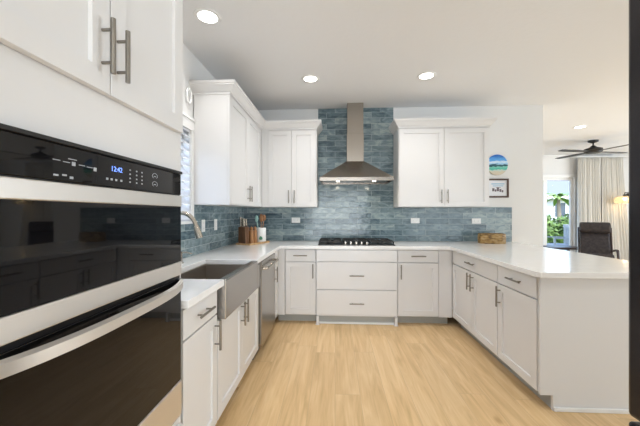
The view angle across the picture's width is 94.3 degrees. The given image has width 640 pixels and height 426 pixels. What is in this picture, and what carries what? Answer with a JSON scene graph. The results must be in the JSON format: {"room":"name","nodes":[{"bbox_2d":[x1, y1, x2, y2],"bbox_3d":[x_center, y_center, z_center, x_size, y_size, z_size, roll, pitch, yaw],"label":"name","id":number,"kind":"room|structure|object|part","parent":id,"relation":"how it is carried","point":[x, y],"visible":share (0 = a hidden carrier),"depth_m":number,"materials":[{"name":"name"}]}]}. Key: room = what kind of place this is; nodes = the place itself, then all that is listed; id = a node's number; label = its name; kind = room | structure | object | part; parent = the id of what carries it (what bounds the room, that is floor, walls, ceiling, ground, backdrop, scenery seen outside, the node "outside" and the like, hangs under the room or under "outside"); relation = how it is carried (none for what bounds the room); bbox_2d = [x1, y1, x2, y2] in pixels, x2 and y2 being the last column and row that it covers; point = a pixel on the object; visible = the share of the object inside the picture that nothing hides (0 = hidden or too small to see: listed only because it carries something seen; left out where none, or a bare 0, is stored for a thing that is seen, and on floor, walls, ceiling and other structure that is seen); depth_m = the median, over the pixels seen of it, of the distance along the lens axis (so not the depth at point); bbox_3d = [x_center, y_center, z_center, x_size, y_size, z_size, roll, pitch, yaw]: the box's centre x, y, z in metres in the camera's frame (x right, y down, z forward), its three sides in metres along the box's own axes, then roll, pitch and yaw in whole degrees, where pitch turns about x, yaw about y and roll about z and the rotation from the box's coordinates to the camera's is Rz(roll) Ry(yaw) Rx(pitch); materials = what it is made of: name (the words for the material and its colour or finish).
{"room":"kitchen","nodes":[
{"label":"kitchen","id":0,"kind":"room"},
{"bbox_2d":[182,43,230,272],"bbox_3d":[-1.315,-0.068,0.417,0.120,2.725,7.700,0,0,3],"label":"wall","id":1,"kind":"structure","parent":0,"point":[193,69],"depth_m":2.62,"materials":[{"name":"white paint"}]},
{"bbox_2d":[181,112,195,223],"bbox_3d":[-1.203,-0.370,2.095,0.155,0.924,1.133,0,0,3],"label":"window","id":2,"kind":"structure","parent":1,"relation":"in","point":[188,122],"depth_m":2.62,"materials":[{"name":"white paint"}]},
{"bbox_2d":[181,127,190,220],"bbox_3d":[-1.184,-0.328,2.120,0.067,0.789,0.989,0,0,3],"label":"window blind","id":3,"kind":"object","parent":2,"relation":"attached to","point":[185,193],"visible":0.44,"depth_m":2.58,"materials":[{"name":"white plastic"}]},
{"bbox_3d":[-1.157,0.081,2.098,0.065,0.022,1.123,0,0,3],"label":"sill","id":4,"kind":"part","parent":2,"relation":"part of","materials":[{"name":"white paint"}]},
{"bbox_2d":[186,87,191,104],"bbox_3d":[-1.125,-1.005,2.552,0.020,0.143,0.095,0,0,3],"label":"wall ornament","id":5,"kind":"object","parent":1,"relation":"attached to","point":[188,88],"visible":1,"depth_m":2.54,"materials":[{"name":"white paint"}]},
{"bbox_2d":[181,205,243,258],"bbox_3d":[-1.133,0.152,2.736,0.009,0.458,2.810,0,0,3],"label":"backsplash","id":6,"kind":"structure","parent":1,"relation":"attached to","point":[228,222],"depth_m":3.05,"materials":[{"name":"blue tile"}]},
{"bbox_2d":[201,220,204,231],"bbox_3d":[-1.119,0.123,2.850,0.007,0.117,0.072,0,0,3],"label":"wall outlet","id":7,"kind":"object","parent":6,"relation":"attached to","point":[202,221],"visible":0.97,"depth_m":2.84,"materials":[{"name":"white plastic"}]},
{"bbox_2d":[214,219,216,229],"bbox_3d":[-1.104,0.123,3.146,0.007,0.117,0.072,0,0,3],"label":"wall outlet","id":8,"kind":"object","parent":6,"relation":"attached to","point":[215,220],"visible":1,"depth_m":3.13,"materials":[{"name":"white plastic"}]},
{"bbox_2d":[194,94,265,207],"bbox_3d":[-0.910,-0.590,3.383,0.368,1.030,1.465,0,0,3],"label":"upper cabinet","id":9,"kind":"object","parent":1,"relation":"attached to","point":[227,142],"visible":0.91,"depth_m":2.66,"materials":[{"name":"white paint"}]},
{"bbox_3d":[-0.797,-0.565,2.936,0.020,0.967,0.524,0,0,3],"label":"door","id":10,"kind":"part","parent":9,"relation":"part of","materials":[{"name":"white paint"}]},
{"bbox_3d":[-0.784,-0.590,3.223,0.017,1.030,1.157,0,0,3],"label":"frame","id":11,"kind":"part","parent":9,"relation":"part of","materials":[{"name":"white paint"}]},
{"bbox_3d":[-0.757,-0.205,3.160,0.040,0.165,0.014,0,0,3],"label":"handle","id":12,"kind":"part","parent":9,"relation":"part of","materials":[{"name":"silver metal"}]},
{"bbox_3d":[-0.753,-0.205,3.236,0.040,0.165,0.014,0,0,3],"label":"handle","id":13,"kind":"part","parent":9,"relation":"part of","materials":[{"name":"silver metal"}]},
{"bbox_3d":[-0.770,-0.565,3.464,0.020,0.967,0.525,0,0,3],"label":"door","id":14,"kind":"part","parent":9,"relation":"part of","materials":[{"name":"white paint"}]},
{"bbox_2d":[189,79,322,135],"bbox_3d":[-0.609,-1.109,3.374,0.682,0.104,1.885,0,0,34],"label":"crown molding","id":15,"kind":"structure","parent":9,"relation":"attached to","point":[226,86],"depth_m":3.00,"materials":[{"name":"white paint"}]},
{"bbox_2d":[258,105,542,308],"bbox_3d":[0.948,-0.068,4.097,4.027,2.725,0.120,0,0,3],"label":"wall","id":16,"kind":"structure","parent":0,"point":[516,135],"depth_m":3.95,"materials":[{"name":"white paint"}]},
{"bbox_2d":[262,129,317,207],"bbox_3d":[-0.387,-0.590,3.910,0.702,1.030,0.369,0,0,3],"label":"upper cabinet","id":17,"kind":"object","parent":16,"relation":"attached to","point":[289,157],"visible":0.91,"depth_m":3.77,"materials":[{"name":"white paint"}]},
{"bbox_3d":[-0.510,-0.565,3.781,0.299,0.967,0.020,0,0,3],"label":"door","id":18,"kind":"part","parent":17,"relation":"part of","materials":[{"name":"white paint"}]},
{"bbox_3d":[-0.208,-0.565,3.765,0.299,0.967,0.020,0,0,3],"label":"door","id":19,"kind":"part","parent":17,"relation":"part of","materials":[{"name":"white paint"}]},
{"bbox_2d":[320,103,393,184],"bbox_3d":[0.452,-0.907,3.813,0.891,1.044,0.478,0,0,3],"label":"range hood","id":20,"kind":"object","parent":16,"relation":"attached to","point":[355,170],"visible":1,"depth_m":3.84,"materials":[{"name":"silver metal"}]},
{"bbox_2d":[244,108,511,241],"bbox_3d":[0.746,-0.524,4.043,3.612,1.811,0.009,0,0,3],"label":"backsplash","id":21,"kind":"structure","parent":16,"relation":"attached to","point":[343,210],"depth_m":4.04,"materials":[{"name":"blue tile"}]},
{"bbox_2d":[292,218,299,222],"bbox_3d":[-0.332,0.099,4.089,0.117,0.072,0.007,0,0,3],"label":"wall outlet","id":22,"kind":"object","parent":21,"relation":"attached to","point":[294,220],"visible":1,"depth_m":4.09,"materials":[{"name":"white plastic"}]},
{"bbox_2d":[411,218,419,222],"bbox_3d":[1.285,0.103,4.007,0.117,0.072,0.007,0,0,3],"label":"wall outlet","id":23,"kind":"object","parent":21,"relation":"attached to","point":[413,220],"visible":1,"depth_m":4.00,"materials":[{"name":"white plastic"}]},
{"bbox_2d":[472,218,480,223],"bbox_3d":[2.089,0.107,3.966,0.117,0.072,0.007,0,0,3],"label":"wall outlet","id":24,"kind":"object","parent":21,"relation":"attached to","point":[474,220],"visible":1,"depth_m":3.96,"materials":[{"name":"white plastic"}]},
{"bbox_2d":[393,127,488,206],"bbox_3d":[1.536,-0.590,3.812,1.104,1.030,0.369,0,0,3],"label":"upper cabinet","id":25,"kind":"object","parent":16,"relation":"attached to","point":[437,166],"visible":0.93,"depth_m":3.67,"materials":[{"name":"white paint"}]},
{"bbox_3d":[1.258,-0.565,3.691,0.547,0.967,0.020,0,0,3],"label":"door","id":26,"kind":"part","parent":25,"relation":"part of","materials":[{"name":"white paint"}]},
{"bbox_2d":[389,116,497,134],"bbox_3d":[1.535,-1.109,3.805,1.230,0.104,0.403,0,0,3],"label":"crown molding","id":27,"kind":"structure","parent":25,"relation":"attached to","point":[397,123],"depth_m":3.63,"materials":[{"name":"white paint"}]},
{"bbox_3d":[1.529,-1.079,3.680,1.104,0.053,0.015,0,0,3],"label":"frame","id":28,"kind":"part","parent":25,"relation":"part of","materials":[{"name":"white paint"}]},
{"bbox_3d":[1.805,-0.565,3.663,0.539,0.967,0.020,0,0,3],"label":"door","id":29,"kind":"part","parent":25,"relation":"part of","materials":[{"name":"white paint"}]},
{"bbox_2d":[489,155,507,174],"bbox_3d":[2.359,-0.641,3.956,0.274,0.274,0.017,0,0,3],"label":"round plaque","id":30,"kind":"object","parent":16,"relation":"attached to","point":[498,164],"visible":0.88,"depth_m":3.95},
{"bbox_2d":[489,179,508,197],"bbox_3d":[2.365,-0.331,3.954,0.282,0.252,0.021,0,0,3],"label":"picture frame","id":31,"kind":"object","parent":16,"relation":"attached to","point":[498,188],"visible":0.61,"depth_m":3.95,"materials":[{"name":"brown"}]},
{"bbox_2d":[183,0,628,154],"bbox_3d":[3.515,-1.490,1.924,9.675,0.120,11.400,0,0,3],"label":"ceiling","id":32,"kind":"structure","parent":0,"point":[570,58],"depth_m":2.71,"materials":[{"name":"white paint"}]},
{"bbox_2d":[193,7,221,24],"bbox_3d":[-0.816,-1.426,2.159,0.192,0.006,0.192,0,0,3],"label":"recessed light","id":33,"kind":"object","parent":32,"relation":"in","point":[208,16],"visible":1,"depth_m":2.15,"materials":[{"name":"white paint"}]},
{"bbox_2d":[198,11,216,22],"bbox_3d":[-0.816,-1.427,2.159,0.135,0.004,0.135,0,0,3],"label":"diffuser","id":34,"kind":"object","parent":33,"relation":"attached to","point":[203,16],"depth_m":2.15,"materials":[{"name":"white plastic"}]},
{"bbox_2d":[302,74,319,82],"bbox_3d":[-0.101,-1.426,3.158,0.192,0.006,0.192,0,0,3],"label":"recessed light","id":35,"kind":"object","parent":32,"relation":"in","point":[309,78],"visible":1,"depth_m":3.15,"materials":[{"name":"white paint"}]},
{"bbox_2d":[304,76,316,81],"bbox_3d":[-0.101,-1.427,3.158,0.135,0.004,0.135,0,0,3],"label":"diffuser","id":36,"kind":"object","parent":35,"relation":"attached to","point":[306,78],"depth_m":3.16,"materials":[{"name":"white plastic"}]},
{"bbox_2d":[417,71,435,79],"bbox_3d":[1.107,-1.426,3.089,0.192,0.006,0.192,0,0,3],"label":"recessed light","id":37,"kind":"object","parent":32,"relation":"in","point":[426,75],"visible":1,"depth_m":3.08,"materials":[{"name":"white paint"}]},
{"bbox_2d":[420,73,432,78],"bbox_3d":[1.107,-1.427,3.089,0.135,0.004,0.135,0,0,3],"label":"diffuser","id":38,"kind":"object","parent":37,"relation":"attached to","point":[422,75],"depth_m":3.08,"materials":[{"name":"white"}]},
{"bbox_2d":[573,125,587,128],"bbox_3d":[4.309,-1.426,4.922,0.192,0.006,0.192,0,0,3],"label":"recessed light","id":39,"kind":"object","parent":32,"relation":"in","point":[580,126],"visible":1,"depth_m":4.89,"materials":[{"name":"white paint"}]},
{"bbox_2d":[555,139,628,158],"bbox_3d":[5.384,-1.302,5.854,1.139,0.254,1.139,0,0,36],"label":"ceiling fan","id":40,"kind":"object","parent":32,"relation":"hanging from","point":[593,149],"visible":0.99,"depth_m":5.80,"materials":[{"name":"black metal"}]},
{"bbox_3d":[5.319,-1.210,6.279,0.125,0.019,0.660,0,0,-9],"label":"blade","id":41,"kind":"part","parent":40,"relation":"part of","materials":[{"name":"grey wood"}]},
{"bbox_3d":[4.959,-1.210,5.789,0.660,0.019,0.125,0,0,-9],"label":"blade","id":42,"kind":"part","parent":40,"relation":"part of","materials":[{"name":"grey wood"}]},
{"bbox_3d":[5.809,-1.210,5.920,0.660,0.019,0.125,0,0,-9],"label":"blade","id":43,"kind":"part","parent":40,"relation":"part of","materials":[{"name":"grey wood"}]},
{"bbox_2d":[215,309,639,425],"bbox_3d":[3.515,1.345,1.924,9.675,0.100,11.400,0,0,3],"label":"floor","id":44,"kind":"structure","parent":0,"point":[304,373],"depth_m":2.24,"materials":[{"name":"brown wood"}]},
{"bbox_2d":[0,0,182,425],"bbox_3d":[-0.895,-0.035,0.868,0.664,2.660,0.882,0,0,3],"label":"tall cabinet","id":45,"kind":"object","parent":44,"relation":"on","point":[105,75],"visible":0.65,"depth_m":0.81,"materials":[{"name":"white paint"}]},
{"bbox_3d":[-0.623,-0.781,0.655,0.020,0.884,0.397,0,0,3],"label":"door","id":46,"kind":"part","parent":45,"relation":"part of","materials":[{"name":"white paint"}]},
{"bbox_2d":[0,123,182,425],"bbox_3d":[-0.845,0.341,0.884,0.622,1.029,0.769,0,0,3],"label":"wall oven","id":47,"kind":"object","parent":45,"relation":"in","point":[91,284],"visible":1,"depth_m":0.77,"materials":[{"name":"black glass"}]},
{"bbox_3d":[-0.608,0.087,0.872,0.005,0.232,0.765,0,0,3],"label":"microwave door","id":48,"kind":"part","parent":47,"relation":"part of","materials":[{"name":"black glass"}]},
{"bbox_3d":[-0.606,0.231,0.870,0.010,0.056,0.763,0,0,3],"label":"door trim","id":49,"kind":"part","parent":47,"relation":"part of","materials":[{"name":"silver metal"}]},
{"bbox_3d":[-0.606,-0.050,0.870,0.010,0.045,0.763,0,0,3],"label":"door trim","id":50,"kind":"part","parent":47,"relation":"part of","materials":[{"name":"silver metal"}]},
{"bbox_3d":[-0.609,-0.119,0.872,0.004,0.086,0.765,0,0,3],"label":"control panel","id":51,"kind":"part","parent":47,"relation":"part of","materials":[{"name":"black glass"}]},
{"bbox_3d":[-0.585,-0.462,0.823,0.040,0.152,0.014,0,0,3],"label":"handle","id":52,"kind":"part","parent":45,"relation":"part of","materials":[{"name":"silver metal"}]},
{"bbox_3d":[-0.582,-0.462,0.881,0.040,0.152,0.014,0,0,3],"label":"handle","id":53,"kind":"part","parent":45,"relation":"part of","materials":[{"name":"silver metal"}]},
{"bbox_3d":[-0.602,-0.781,1.059,0.020,0.884,0.405,0,0,3],"label":"door","id":54,"kind":"part","parent":45,"relation":"part of","materials":[{"name":"white paint"}]},
{"bbox_2d":[181,290,221,425],"bbox_3d":[-0.873,0.857,1.503,0.644,0.876,0.386,0,0,3],"label":"base cabinet","id":55,"kind":"object","parent":44,"relation":"on","point":[199,325],"visible":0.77,"depth_m":1.48,"materials":[{"name":"white paint"}]},
{"bbox_3d":[-0.600,0.496,1.489,0.020,0.134,0.374,0,0,3],"label":"drawer","id":56,"kind":"part","parent":55,"relation":"part of","materials":[{"name":"white paint"}]},
{"bbox_3d":[-0.571,0.495,1.488,0.040,0.013,0.160,0,0,3],"label":"handle","id":57,"kind":"part","parent":55,"relation":"part of","materials":[{"name":"silver metal"}]},
{"bbox_3d":[-0.564,0.675,1.643,0.040,0.165,0.014,0,0,3],"label":"handle","id":58,"kind":"part","parent":55,"relation":"part of","materials":[{"name":"silver metal"}]},
{"bbox_2d":[188,264,257,420],"bbox_3d":[-0.840,0.857,2.150,0.644,0.876,0.901,0,0,3],"label":"base cabinet","id":59,"kind":"object","parent":44,"relation":"on","point":[240,328],"visible":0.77,"depth_m":2.02,"materials":[{"name":"white paint"}]},
{"bbox_3d":[-0.579,0.900,1.911,0.020,0.562,0.442,0,0,3],"label":"door","id":60,"kind":"part","parent":59,"relation":"part of","materials":[{"name":"white paint"}]},
{"bbox_3d":[-0.540,0.710,2.096,0.040,0.165,0.014,0,0,3],"label":"handle","id":61,"kind":"part","parent":59,"relation":"part of","materials":[{"name":"silver metal"}]},
{"bbox_3d":[-0.537,0.710,2.168,0.040,0.165,0.014,0,0,3],"label":"handle","id":62,"kind":"part","parent":59,"relation":"part of","materials":[{"name":"silver metal"}]},
{"bbox_3d":[-0.556,0.900,2.357,0.020,0.562,0.444,0,0,3],"label":"door","id":63,"kind":"part","parent":59,"relation":"part of","materials":[{"name":"white paint"}]},
{"bbox_2d":[252,253,278,359],"bbox_3d":[-0.779,0.861,2.916,0.667,0.868,0.605,0,0,3],"label":"dishwasher","id":64,"kind":"object","parent":44,"relation":"on","point":[266,290],"visible":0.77,"depth_m":2.80,"materials":[{"name":"grey metal"}]},
{"bbox_3d":[-0.520,0.804,2.909,0.045,0.751,0.587,0,0,3],"label":"door","id":65,"kind":"part","parent":64,"relation":"part of","materials":[{"name":"silver metal"}]},
{"bbox_3d":[-0.473,0.495,2.908,0.054,0.021,0.532,0,0,3],"label":"handle","id":66,"kind":"part","parent":64,"relation":"part of","materials":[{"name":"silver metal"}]},
{"bbox_2d":[275,249,284,318],"bbox_3d":[-0.745,0.857,3.667,0.680,0.876,0.880,0,0,3],"label":"base cabinet","id":67,"kind":"object","parent":44,"relation":"on","point":[280,254],"visible":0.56,"depth_m":3.49,"materials":[{"name":"white paint"}]},
{"bbox_3d":[-0.506,0.805,3.337,0.020,0.752,0.233,0,0,3],"label":"door","id":68,"kind":"part","parent":67,"relation":"part of","materials":[{"name":"white paint"}]},
{"bbox_2d":[181,241,628,308],"bbox_3d":[0.676,0.400,2.635,3.612,0.037,2.808,0,0,3],"label":"countertop","id":69,"kind":"structure","parent":67,"relation":"on","point":[532,260],"depth_m":2.54,"materials":[{"name":"white stone"}]},
{"bbox_2d":[181,251,191,263],"bbox_3d":[-1.020,0.336,2.245,0.108,0.090,0.044,0,0,3],"label":"soap dispenser","id":70,"kind":"object","parent":69,"relation":"on","point":[182,252],"visible":0.61,"depth_m":2.24,"materials":[{"name":"silver metal"}]},
{"bbox_2d":[181,211,202,238],"bbox_3d":[-0.953,0.183,2.014,0.288,0.395,0.130,0,0,3],"label":"kitchen faucet","id":71,"kind":"object","parent":69,"relation":"on","point":[198,234],"visible":0.33,"depth_m":2.03,"materials":[{"name":"silver metal"}]},
{"bbox_3d":[-0.961,0.155,2.051,0.241,0.340,0.029,0,0,3],"label":"spout","id":72,"kind":"part","parent":71,"relation":"part of","materials":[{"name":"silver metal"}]},
{"bbox_2d":[181,261,259,318],"bbox_3d":[-0.741,0.500,2.104,0.437,0.226,0.766,0,0,3],"label":"sink","id":73,"kind":"object","parent":69,"relation":"in","point":[240,281],"visible":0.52,"depth_m":2.08,"materials":[{"name":"silver metal"}]},
{"bbox_2d":[181,264,242,314],"bbox_3d":[-0.768,0.511,2.078,0.385,0.184,0.688,0,0,3],"label":"basin","id":74,"kind":"object","parent":73,"relation":"in","point":[206,271],"depth_m":2.41,"materials":[{"name":"silver metal"}]},
{"bbox_2d":[236,241,269,245],"bbox_3d":[-0.828,0.370,3.702,0.200,0.022,0.420,0,0,24],"label":"serving tray","id":75,"kind":"object","parent":69,"relation":"on","point":[249,244],"visible":0.68,"depth_m":3.54,"materials":[{"name":"brown wood"}]},
{"bbox_2d":[238,227,248,243],"bbox_3d":[-0.914,0.266,3.562,0.105,0.202,0.075,0,0,24],"label":"knife block","id":76,"kind":"object","parent":75,"relation":"on","point":[243,232],"visible":0.92,"depth_m":3.53,"materials":[{"name":"brown wood"}]},
{"bbox_2d":[249,226,253,242],"bbox_3d":[-0.835,0.264,3.612,0.062,0.205,0.062,0,0,3],"label":"pepper mill","id":77,"kind":"object","parent":75,"relation":"on","point":[251,231],"visible":0.96,"depth_m":3.59,"materials":[{"name":"orange wood"}]},
{"bbox_2d":[253,226,256,242],"bbox_3d":[-0.807,0.264,3.676,0.062,0.205,0.062,0,0,3],"label":"pepper mill","id":78,"kind":"object","parent":75,"relation":"on","point":[254,227],"visible":0.73,"depth_m":3.65,"materials":[{"name":"orange wood"}]},
{"bbox_2d":[256,227,265,241],"bbox_3d":[-0.759,0.278,3.808,0.136,0.178,0.137,0,0,3],"label":"utensil crock","id":79,"kind":"object","parent":75,"relation":"on","point":[261,232],"visible":0.88,"depth_m":3.75,"materials":[{"name":"white ceramic"}]},
{"bbox_2d":[318,238,394,245],"bbox_3d":[0.438,0.358,3.733,0.905,0.046,0.510,0,0,3],"label":"gas cooktop","id":80,"kind":"object","parent":69,"relation":"in","point":[323,241],"visible":1,"depth_m":3.61,"materials":[{"name":"black metal"}]},
{"bbox_3d":[0.438,0.376,3.733,0.905,0.010,0.510,0,0,3],"label":"cooktop plate","id":81,"kind":"part","parent":80,"relation":"part of","materials":[{"name":"black ceramic"}]},
{"bbox_2d":[478,233,505,243],"bbox_3d":[2.158,0.319,3.735,0.323,0.124,0.160,0,0,3],"label":"wooden box","id":82,"kind":"object","parent":69,"relation":"on","point":[483,238],"visible":1,"depth_m":3.66,"materials":[{"name":"brown wood"}]},
{"bbox_2d":[278,249,315,320],"bbox_3d":[-0.261,0.857,3.761,0.463,0.876,0.644,0,0,3],"label":"base cabinet","id":83,"kind":"object","parent":44,"relation":"on","point":[300,264],"visible":0.96,"depth_m":3.48,"materials":[{"name":"white paint"}]},
{"bbox_3d":[-0.229,0.497,3.486,0.355,0.136,0.020,0,0,3],"label":"drawer","id":84,"kind":"part","parent":83,"relation":"part of","materials":[{"name":"white paint"}]},
{"bbox_3d":[-0.229,0.878,3.486,0.355,0.606,0.020,0,0,3],"label":"door","id":85,"kind":"part","parent":83,"relation":"part of","materials":[{"name":"white paint"}]},
{"bbox_2d":[316,249,397,325],"bbox_3d":[0.436,0.857,3.712,0.946,0.876,0.672,0,0,3],"label":"base cabinet","id":86,"kind":"object","parent":44,"relation":"on","point":[354,286],"visible":1,"depth_m":3.42,"materials":[{"name":"white paint"}]},
{"bbox_3d":[0.424,1.284,3.466,0.871,0.022,0.022,0,0,3],"label":"toe molding","id":87,"kind":"part","parent":86,"relation":"part of","materials":[{"name":"white paint"}]},
{"bbox_3d":[0.422,1.032,3.425,0.917,0.285,0.020,0,0,3],"label":"drawer","id":88,"kind":"part","parent":86,"relation":"part of","materials":[{"name":"white paint"}]},
{"bbox_3d":[0.422,0.724,3.425,0.917,0.312,0.020,0,0,3],"label":"drawer","id":89,"kind":"part","parent":86,"relation":"part of","materials":[{"name":"white paint"}]},
{"bbox_2d":[397,250,451,322],"bbox_3d":[1.214,0.857,3.686,0.618,0.876,0.644,0,0,3],"label":"base cabinet","id":90,"kind":"object","parent":44,"relation":"on","point":[424,277],"visible":0.94,"depth_m":3.41,"materials":[{"name":"white paint"}]},
{"bbox_3d":[1.125,0.497,3.417,0.457,0.136,0.020,0,0,3],"label":"drawer","id":91,"kind":"part","parent":90,"relation":"part of","materials":[{"name":"white paint"}]},
{"bbox_3d":[1.125,0.878,3.417,0.457,0.606,0.020,0,0,3],"label":"door","id":92,"kind":"part","parent":90,"relation":"part of","materials":[{"name":"white paint"}]},
{"bbox_2d":[453,251,509,369],"bbox_3d":[1.765,0.857,2.904,0.639,0.876,0.944,0,0,3],"label":"base cabinet","id":93,"kind":"object","parent":44,"relation":"on","point":[475,280],"visible":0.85,"depth_m":2.81,"materials":[{"name":"white paint"}]},
{"bbox_3d":[1.507,0.880,3.145,0.020,0.602,0.475,0,0,3],"label":"door","id":94,"kind":"part","parent":93,"relation":"part of","materials":[{"name":"white paint"}]},
{"bbox_3d":[1.464,0.675,2.871,0.040,0.165,0.014,0,0,3],"label":"handle","id":95,"kind":"part","parent":93,"relation":"part of","materials":[{"name":"silver metal"}]},
{"bbox_3d":[1.495,0.500,2.916,0.020,0.138,0.933,0,0,3],"label":"drawer","id":96,"kind":"part","parent":93,"relation":"part of","materials":[{"name":"white paint"}]},
{"bbox_3d":[1.483,0.880,2.677,0.020,0.602,0.454,0,0,3],"label":"door","id":97,"kind":"part","parent":93,"relation":"part of","materials":[{"name":"white paint"}]},
{"bbox_2d":[495,265,550,407],"bbox_3d":[1.729,0.857,2.193,0.639,0.876,0.472,0,0,3],"label":"base cabinet","id":98,"kind":"object","parent":44,"relation":"on","point":[517,302],"visible":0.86,"depth_m":2.17,"materials":[{"name":"white paint"}]},
{"bbox_3d":[1.440,0.675,2.405,0.040,0.165,0.014,0,0,3],"label":"handle","id":99,"kind":"part","parent":98,"relation":"part of","materials":[{"name":"silver metal"}]},
{"bbox_3d":[1.429,0.495,2.192,0.040,0.013,0.165,0,0,3],"label":"handle","id":100,"kind":"part","parent":98,"relation":"part of","materials":[{"name":"silver metal"}]},
{"bbox_3d":[1.459,0.500,2.207,0.020,0.138,0.468,0,0,3],"label":"drawer","id":101,"kind":"part","parent":98,"relation":"part of","materials":[{"name":"white paint"}]},
{"bbox_3d":[1.459,0.880,2.207,0.020,0.602,0.468,0,0,3],"label":"door","id":102,"kind":"part","parent":98,"relation":"part of","materials":[{"name":"white paint"}]},
{"bbox_2d":[543,245,577,250],"bbox_3d":[5.513,1.030,6.804,0.720,0.530,0.450,0,0,3],"label":"coffee table","id":103,"kind":"object","parent":44,"relation":"on","point":[561,247],"visible":0.35,"depth_m":6.61,"materials":[{"name":"brown"}]},
{"bbox_2d":[538,278,629,413],"bbox_3d":[1.857,0.857,2.951,0.720,0.876,2.067,0,0,3],"label":"peninsula end panel","id":104,"kind":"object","parent":44,"relation":"on","point":[583,324],"depth_m":1.94,"materials":[{"name":"white paint"}]},
{"bbox_3d":[1.845,1.281,1.923,0.640,0.028,0.012,0,0,3],"label":"shoe molding","id":105,"kind":"part","parent":104,"relation":"part of","materials":[{"name":"white paint"}]},
{"bbox_2d":[577,222,619,258],"bbox_3d":[5.644,0.748,6.069,0.594,1.099,0.939,0,0,39],"label":"lounge chair","id":106,"kind":"object","parent":44,"relation":"on","point":[594,238],"visible":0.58,"depth_m":6.25,"materials":[{"name":"brown leather"}]},
{"bbox_3d":[5.468,0.661,6.256,0.036,0.704,0.869,0,0,39],"label":"seat frame","id":107,"kind":"part","parent":106,"relation":"part of","materials":[{"name":"brown"}]},
{"bbox_2d":[580,232,610,253],"bbox_3d":[5.819,0.663,6.286,0.470,0.563,0.327,0,0,39],"label":"backrest cushion","id":108,"kind":"object","parent":106,"relation":"on","point":[590,242],"depth_m":6.26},
{"bbox_3d":[5.864,0.661,5.936,0.036,0.704,0.869,0,0,39],"label":"seat frame","id":109,"kind":"part","parent":106,"relation":"part of","materials":[{"name":"brown"}]},
{"bbox_3d":[5.821,0.995,5.851,0.044,0.603,0.822,0,0,39],"label":"arm frame","id":110,"kind":"part","parent":106,"relation":"part of","materials":[{"name":"brown metal"}]},
{"bbox_2d":[629,0,639,425],"bbox_3d":[1.191,0.330,0.341,0.855,1.930,0.913,0,0,3],"label":"refrigerator","id":111,"kind":"object","parent":44,"relation":"on","point":[634,5],"visible":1,"depth_m":0.80,"materials":[{"name":"black metal"}]},
{"bbox_3d":[0.849,0.901,0.359,0.060,0.668,0.913,0,0,3],"label":"freezer drawer","id":112,"kind":"part","parent":111,"relation":"part of","materials":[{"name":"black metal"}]},
{"bbox_2d":[543,154,628,251],"bbox_3d":[5.737,-0.068,7.378,5.450,2.725,0.120,0,0,3],"label":"wall","id":113,"kind":"structure","parent":0,"point":[551,166],"depth_m":7.30,"materials":[{"name":"white paint"}]},
{"bbox_2d":[543,174,576,251],"bbox_3d":[5.622,0.175,7.374,1.400,2.240,0.140,0,0,3],"label":"door","id":114,"kind":"structure","parent":113,"relation":"in","point":[557,189],"depth_m":7.36,"materials":[{"name":"white paint"}]},
{"bbox_3d":[5.622,0.185,7.379,1.120,1.980,0.006,0,0,3],"label":"pane","id":115,"kind":"part","parent":114,"relation":"part of","materials":[{"name":"clear glass"}]},
{"bbox_2d":[571,156,628,158],"bbox_3d":[6.753,-1.345,7.169,1.200,0.023,0.190,0,0,3],"label":"curtain rod","id":116,"kind":"object","parent":113,"relation":"attached to","point":[576,156],"visible":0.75,"depth_m":7.08,"materials":[{"name":"white paint"}]},
{"bbox_2d":[577,157,600,251],"bbox_3d":[6.457,-0.025,7.100,0.525,2.600,0.129,0,0,3],"label":"curtain","id":117,"kind":"object","parent":116,"relation":"hanging from","point":[588,169],"visible":0.6,"depth_m":7.08,"materials":[{"name":"fabric"}]},
{"bbox_2d":[601,157,628,260],"bbox_3d":[7.056,-0.025,7.069,0.704,2.601,0.128,0,0,3],"label":"curtain","id":118,"kind":"object","parent":116,"relation":"hanging from","point":[613,206],"visible":0.72,"depth_m":7.04,"materials":[{"name":"fabric"}]},
{"bbox_2d":[623,192,628,199],"bbox_3d":[7.165,-0.359,6.981,0.902,0.269,0.369,0,0,-44],"label":"wall lamp","id":119,"kind":"object","parent":113,"relation":"attached to","point":[625,196],"visible":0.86,"depth_m":6.79,"materials":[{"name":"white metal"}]}
]}

